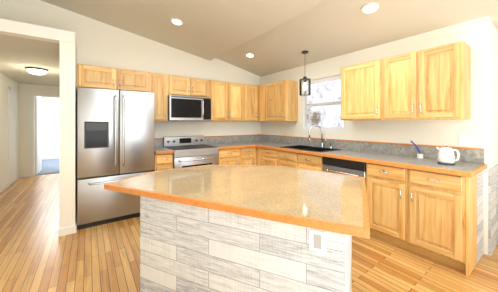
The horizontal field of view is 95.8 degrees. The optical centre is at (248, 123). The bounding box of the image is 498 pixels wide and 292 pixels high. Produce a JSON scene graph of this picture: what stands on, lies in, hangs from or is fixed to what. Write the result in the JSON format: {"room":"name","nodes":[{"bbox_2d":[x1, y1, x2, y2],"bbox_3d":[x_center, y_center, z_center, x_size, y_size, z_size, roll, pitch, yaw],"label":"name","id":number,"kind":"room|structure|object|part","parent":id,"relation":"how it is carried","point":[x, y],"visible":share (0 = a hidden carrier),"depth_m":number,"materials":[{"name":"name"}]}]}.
{"room":"kitchen","nodes":[
{"label":"kitchen","id":0,"kind":"room"},
{"bbox_2d":[0,73,41,187],"bbox_3d":[-3.268,-0.471,2.105,0.120,3.600,15.000,0,0,-36],"label":"wall","id":1,"kind":"structure","parent":0,"point":[6,82],"depth_m":4.54,"materials":[{"name":"white paint"}]},
{"bbox_2d":[0,182,8,192],"bbox_3d":[-1.994,1.286,0.434,0.012,0.085,10.600,0,0,-36],"label":"baseboard","id":2,"kind":"structure","parent":1,"relation":"attached to","point":[6,185],"depth_m":4.50,"materials":[{"name":"white wood"}]},
{"bbox_2d":[8,87,17,185],"bbox_3d":[-5.283,0.279,5.046,0.018,2.100,0.730,0,0,-36],"label":"door","id":3,"kind":"structure","parent":1,"relation":"attached to","point":[12,135],"depth_m":4.99,"materials":[{"name":"white wood"}]},
{"bbox_2d":[0,34,59,85],"bbox_3d":[-3.986,-1.036,4.160,1.100,0.130,4.260,0,0,-36],"label":"ceiling","id":4,"kind":"structure","parent":0,"point":[18,55],"depth_m":3.43,"materials":[{"name":"beige paint"}]},
{"bbox_2d":[25,67,47,74],"bbox_3d":[-3.787,-0.921,4.020,0.300,0.100,0.300,0,0,-36],"label":"light","id":5,"kind":"object","parent":4,"relation":"attached to","point":[37,71],"visible":1,"depth_m":3.94,"materials":[{"name":"white glass"}]},
{"bbox_2d":[0,0,63,42],"bbox_3d":[-2.905,-1.415,2.647,1.100,0.889,0.780,0,0,-36],"label":"wall","id":6,"kind":"structure","parent":0,"point":[39,13],"depth_m":2.98,"materials":[{"name":"white paint"}]},
{"bbox_2d":[0,18,74,42],"bbox_3d":[-2.615,-1.036,2.367,1.246,0.130,0.012,0,0,-36],"label":"trim","id":7,"kind":"structure","parent":6,"relation":"attached to","point":[15,27],"depth_m":2.52,"materials":[{"name":"white paint"}]},
{"bbox_2d":[19,83,59,173],"bbox_3d":[-5.189,0.179,5.845,1.100,2.300,0.120,0,0,-36],"label":"wall","id":8,"kind":"structure","parent":0,"point":[25,90],"depth_m":5.54,"materials":[{"name":"white paint"}]},
{"bbox_2d":[35,96,41,174],"bbox_3d":[-5.673,0.312,6.058,0.040,2.007,0.770,0,0,-36],"label":"door","id":9,"kind":"structure","parent":8,"relation":"in","point":[38,134],"depth_m":5.97,"materials":[{"name":"white wood"}]},
{"bbox_2d":[30,93,59,176],"bbox_3d":[-5.107,0.284,5.894,0.910,2.090,0.135,0,0,-36],"label":"door frame","id":10,"kind":"structure","parent":8,"relation":"attached to","point":[32,95],"depth_m":5.63,"materials":[{"name":"white wood"}]},
{"bbox_2d":[37,158,59,174],"bbox_3d":[-6.095,1.323,7.287,3.200,0.012,3.280,0,0,-36],"label":"floor","id":11,"kind":"structure","parent":0,"point":[50,166],"depth_m":6.84,"materials":[{"name":"blue"}]},
{"bbox_2d":[42,97,59,158],"bbox_3d":[-6.060,0.079,7.238,3.200,2.500,3.400,0,0,-36],"label":"wall","id":12,"kind":"structure","parent":0,"point":[50,127],"depth_m":8.30,"materials":[{"name":"white paint"}]},
{"bbox_2d":[60,35,76,228],"bbox_3d":[-3.409,-0.271,4.425,0.146,3.200,4.260,0,0,-36],"label":"wall","id":13,"kind":"structure","parent":0,"point":[68,132],"depth_m":2.70,"materials":[{"name":"white paint"}]},
{"bbox_2d":[58,225,62,236],"bbox_3d":[-3.470,1.286,4.374,0.012,0.085,4.272,0,0,-36],"label":"baseboard","id":14,"kind":"structure","parent":13,"relation":"attached to","point":[59,230],"depth_m":2.64,"materials":[{"name":"white wood"}]},
{"bbox_2d":[74,215,76,232],"bbox_3d":[-2.289,1.286,2.993,0.012,0.085,0.652,0,0,-36],"label":"baseboard","id":15,"kind":"structure","parent":13,"relation":"attached to","point":[75,227],"depth_m":2.76,"materials":[{"name":"white"}]},
{"bbox_2d":[64,9,260,137],"bbox_3d":[-1.205,-0.175,4.266,3.550,3.007,0.120,0,0,-36],"label":"wall","id":16,"kind":"structure","parent":0,"point":[99,43],"depth_m":3.92,"materials":[{"name":"white paint"}]},
{"bbox_2d":[77,63,150,91],"bbox_3d":[-2.007,-0.636,3.388,0.925,0.330,0.372,0,0,-36],"label":"upper cabinet","id":17,"kind":"object","parent":16,"relation":"attached to","point":[93,76],"visible":0.96,"depth_m":3.23,"materials":[{"name":"brown wood"}]},
{"bbox_2d":[151,73,167,120],"bbox_3d":[-1.525,-0.421,3.741,0.266,0.760,0.358,0,0,-36],"label":"upper cabinet","id":18,"kind":"object","parent":16,"relation":"attached to","point":[159,85],"visible":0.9,"depth_m":3.63,"materials":[{"name":"brown wood"}]},
{"bbox_2d":[168,75,209,97],"bbox_3d":[-1.108,-0.633,4.040,0.756,0.335,0.358,0,0,-36],"label":"upper cabinet","id":19,"kind":"object","parent":16,"relation":"attached to","point":[186,86],"visible":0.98,"depth_m":3.90,"materials":[{"name":"brown wood"}]},
{"bbox_2d":[168,95,210,120],"bbox_3d":[-1.084,-0.252,4.007,0.756,0.418,0.434,0,0,-36],"label":"microwave","id":20,"kind":"object","parent":19,"relation":"attached to","point":[185,108],"visible":0.96,"depth_m":3.84,"materials":[{"name":"grey"}]},
{"bbox_2d":[210,80,243,120],"bbox_3d":[-0.490,-0.421,4.480,0.757,0.760,0.358,0,0,-36],"label":"upper cabinet","id":21,"kind":"object","parent":16,"relation":"attached to","point":[227,101],"visible":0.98,"depth_m":4.34,"materials":[{"name":"brown wood"}]},
{"bbox_2d":[244,84,258,120],"bbox_3d":[0.098,-0.421,4.901,0.686,0.760,0.358,0,0,-36],"label":"upper cabinet","id":22,"kind":"object","parent":16,"relation":"attached to","point":[251,102],"visible":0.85,"depth_m":4.69,"materials":[{"name":"brown wood"}]},
{"bbox_2d":[0,173,497,291],"bbox_3d":[-0.899,1.389,3.796,8.400,0.120,15.400,0,0,-36],"label":"floor","id":23,"kind":"structure","parent":0,"point":[37,254],"depth_m":2.19,"materials":[{"name":"brown wood"}]},
{"bbox_2d":[77,87,154,229],"bbox_3d":[-1.907,0.439,3.253,0.910,1.780,0.672,0,0,-36],"label":"fridge","id":24,"kind":"object","parent":23,"relation":"on","point":[115,135],"visible":0.9,"depth_m":2.97,"materials":[{"name":"grey metal"}]},
{"bbox_2d":[154,153,172,170],"bbox_3d":[-1.440,0.891,3.621,0.264,0.875,0.652,0,0,-36],"label":"base cabinet","id":25,"kind":"object","parent":23,"relation":"on","point":[163,161],"visible":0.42,"depth_m":3.38,"materials":[{"name":"brown wood"}]},
{"bbox_2d":[155,138,173,154],"bbox_3d":[-1.439,0.358,3.619,0.264,0.198,0.656,0,0,-36],"label":"countertop","id":26,"kind":"structure","parent":25,"relation":"on","point":[159,149],"depth_m":3.69,"materials":[{"name":"grey stone"}]},
{"bbox_2d":[163,135,218,168],"bbox_3d":[-1.003,0.784,3.893,0.756,1.090,0.714,0,0,-36],"label":"electric range","id":27,"kind":"object","parent":23,"relation":"on","point":[190,151],"visible":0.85,"depth_m":3.76,"materials":[{"name":"grey metal"}]},
{"bbox_2d":[218,148,238,164],"bbox_3d":[-0.524,0.891,4.275,0.460,0.875,0.652,0,0,-36],"label":"base cabinet","id":28,"kind":"object","parent":23,"relation":"on","point":[228,156],"visible":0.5,"depth_m":4.04,"materials":[{"name":"brown wood"}]},
{"bbox_2d":[239,147,256,164],"bbox_3d":[0.064,0.891,4.695,0.981,0.875,0.652,0,0,-36],"label":"base cabinet","id":29,"kind":"object","parent":23,"relation":"on","point":[248,156],"visible":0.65,"depth_m":4.28,"materials":[{"name":"brown wood"}]},
{"bbox_2d":[204,135,254,149],"bbox_3d":[-0.395,0.358,4.363,0.772,0.198,0.660,0,0,-36],"label":"countertop","id":30,"kind":"structure","parent":29,"relation":"on","point":[230,141],"depth_m":4.60,"materials":[{"name":"grey stone"}]},
{"bbox_2d":[255,134,486,176],"bbox_3d":[1.064,0.358,3.562,0.672,0.198,3.660,0,0,-36],"label":"countertop","id":31,"kind":"structure","parent":29,"relation":"on","point":[469,162],"depth_m":2.80,"materials":[{"name":"grey stone"}]},
{"bbox_2d":[282,145,341,151],"bbox_3d":[0.982,0.504,3.678,0.511,0.198,0.846,0,0,-36],"label":"double-bowl sink","id":32,"kind":"object","parent":31,"relation":"in","point":[310,148],"visible":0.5,"depth_m":3.75,"materials":[{"name":"black metal"}]},
{"bbox_2d":[308,125,331,147],"bbox_3d":[1.180,0.222,3.732,0.234,0.385,0.314,0,0,-36],"label":"gooseneck faucet","id":33,"kind":"object","parent":31,"relation":"on","point":[322,143],"visible":0.83,"depth_m":3.79,"materials":[{"name":"silver metal"}]},
{"bbox_2d":[411,140,422,158],"bbox_3d":[2.012,0.312,2.696,0.058,0.205,0.126,0,0,-36],"label":"dish brush","id":34,"kind":"object","parent":31,"relation":"on","point":[419,155],"visible":1,"depth_m":2.67,"materials":[{"name":"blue plastic"}]},
{"bbox_2d":[436,146,459,164],"bbox_3d":[1.998,0.323,2.267,0.136,0.182,0.189,0,0,-36],"label":"kettle","id":35,"kind":"object","parent":31,"relation":"on","point":[446,156],"visible":1,"depth_m":2.23,"materials":[{"name":"white"}]},
{"bbox_2d":[257,147,277,165],"bbox_3d":[0.553,0.891,4.295,0.652,0.875,0.585,0,0,-36],"label":"base cabinet","id":36,"kind":"object","parent":23,"relation":"on","point":[267,157],"visible":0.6,"depth_m":4.11,"materials":[{"name":"brown wood"}]},
{"bbox_2d":[278,150,322,170],"bbox_3d":[0.990,0.891,3.683,0.652,0.875,0.913,0,0,-36],"label":"base cabinet","id":37,"kind":"object","parent":23,"relation":"on","point":[300,160],"visible":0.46,"depth_m":3.47,"materials":[{"name":"brown wood"}]},
{"bbox_2d":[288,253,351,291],"bbox_3d":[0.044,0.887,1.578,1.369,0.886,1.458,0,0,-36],"label":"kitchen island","id":38,"kind":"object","parent":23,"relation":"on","point":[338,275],"depth_m":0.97,"materials":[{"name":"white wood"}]},
{"bbox_2d":[322,156,365,182],"bbox_3d":[1.422,0.893,3.059,0.671,0.872,0.599,0,0,-36],"label":"dishwasher","id":39,"kind":"object","parent":23,"relation":"on","point":[343,166],"visible":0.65,"depth_m":2.86,"materials":[{"name":"grey metal"}]},
{"bbox_2d":[366,163,410,249],"bbox_3d":[1.730,0.891,2.646,0.652,0.875,0.426,0,0,-36],"label":"base cabinet","id":40,"kind":"object","parent":23,"relation":"on","point":[387,193],"visible":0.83,"depth_m":2.45,"materials":[{"name":"brown wood"}]},
{"bbox_2d":[408,169,482,276],"bbox_3d":[1.987,0.891,2.286,0.652,0.875,0.456,0,0,-36],"label":"base cabinet","id":41,"kind":"object","parent":23,"relation":"on","point":[436,216],"depth_m":2.09,"materials":[{"name":"brown wood"}]},
{"bbox_3d":[2.021,0.891,2.043,0.315,0.875,0.018,0,0,-36],"label":"base cabinet end panel","id":42,"kind":"part","parent":41,"relation":"part of","materials":[{"name":"brown wood"}]},
{"bbox_3d":[2.264,0.893,2.216,0.279,0.872,0.020,0,0,-36],"label":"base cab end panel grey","id":43,"kind":"part","parent":41,"relation":"part of","materials":[{"name":"white wood"}]},
{"bbox_2d":[41,0,497,76],"bbox_3d":[1.562,-1.498,1.253,6.990,0.884,8.240,0,0,-36],"label":"ceiling","id":44,"kind":"structure","parent":0,"point":[274,36],"depth_m":2.96,"materials":[{"name":"beige paint"}]},
{"bbox_2d":[170,18,182,25],"bbox_3d":[-0.997,-1.401,3.112,0.170,0.012,0.170,12,-7,-35],"label":"recessed light","id":45,"kind":"object","parent":44,"relation":"in","point":[176,21],"visible":0.98,"depth_m":3.10,"materials":[{"name":"white"}]},
{"bbox_2d":[245,53,253,57],"bbox_3d":[0.017,-1.252,4.150,0.170,0.013,0.170,15,-8,-35],"label":"recessed light","id":46,"kind":"object","parent":44,"relation":"in","point":[250,55],"visible":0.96,"depth_m":4.13,"materials":[{"name":"white"}]},
{"bbox_2d":[299,51,310,95],"bbox_3d":[0.913,-0.811,3.667,0.178,0.707,0.178,0,0,-36],"label":"light","id":47,"kind":"object","parent":44,"relation":"hanging from","point":[305,79],"visible":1,"depth_m":3.66,"materials":[{"name":"black metal"}]},
{"bbox_2d":[361,3,378,13],"bbox_3d":[1.309,-1.240,2.435,0.170,0.012,0.170,15,-8,-35],"label":"recessed light","id":48,"kind":"object","parent":44,"relation":"in","point":[369,8],"visible":0.96,"depth_m":2.42,"materials":[{"name":"white"}]},
{"bbox_2d":[261,16,492,254],"bbox_3d":[1.355,-0.021,3.840,0.120,2.700,3.788,0,0,-36],"label":"wall","id":49,"kind":"structure","parent":0,"point":[479,37],"depth_m":2.67,"materials":[{"name":"white paint"}]},
{"bbox_2d":[259,80,297,120],"bbox_3d":[0.559,-0.421,4.540,0.358,0.760,0.813,0,0,-36],"label":"upper cabinet","id":50,"kind":"object","parent":49,"relation":"attached to","point":[278,100],"visible":1,"depth_m":4.29,"materials":[{"name":"brown wood"}]},
{"bbox_2d":[302,75,344,130],"bbox_3d":[1.285,-0.330,3.899,0.074,0.898,0.863,0,0,-36],"label":"east window","id":51,"kind":"structure","parent":49,"relation":"in","point":[306,127],"depth_m":3.96,"materials":[{"name":"white plastic"}]},
{"bbox_2d":[305,77,342,126],"bbox_3d":[1.265,-0.339,3.885,0.021,0.786,0.769,0,0,-36],"label":"window blinds","id":52,"kind":"object","parent":51,"relation":"attached to","point":[334,79],"visible":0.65,"depth_m":3.85,"materials":[{"name":"white plastic"}]},
{"bbox_2d":[341,59,381,120],"bbox_3d":[1.591,-0.421,3.094,0.358,0.760,0.561,0,0,-36],"label":"upper cabinet","id":53,"kind":"object","parent":49,"relation":"attached to","point":[361,91],"visible":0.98,"depth_m":2.97,"materials":[{"name":"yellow wood"}]},
{"bbox_2d":[382,41,470,119],"bbox_3d":[1.971,-0.421,2.563,0.358,0.760,0.742,0,0,-36],"label":"upper cabinet","id":54,"kind":"object","parent":49,"relation":"attached to","point":[433,83],"visible":1,"depth_m":2.40,"materials":[{"name":"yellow wood"}]},
{"bbox_2d":[458,135,466,145],"bbox_3d":[2.295,0.181,2.415,0.006,0.115,0.070,0,0,-36],"label":"outlet","id":55,"kind":"object","parent":49,"relation":"attached to","point":[462,139],"visible":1,"depth_m":2.42,"materials":[{"name":"white plastic"}]},
{"bbox_2d":[493,25,497,166],"bbox_3d":[3.275,-0.021,2.958,1.980,2.700,0.120,0,0,-36],"label":"wall","id":56,"kind":"structure","parent":0,"point":[495,33],"depth_m":2.51,"materials":[{"name":"white paint"}]},
{"bbox_2d":[488,164,497,255],"bbox_3d":[3.266,0.899,2.865,2.098,0.860,0.018,0,0,-36],"label":"wall panel","id":57,"kind":"object","parent":56,"relation":"attached to","point":[492,208],"visible":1,"depth_m":2.30,"materials":[{"name":"white wood"}]},
{"label":"outside","id":58,"kind":"structure","parent":0,"visible":0},
{"bbox_2d":[307,80,343,127],"bbox_3d":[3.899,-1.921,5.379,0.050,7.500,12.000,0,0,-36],"label":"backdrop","id":59,"kind":"structure","parent":58,"point":[324,117],"depth_m":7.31,"materials":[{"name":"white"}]}
]}

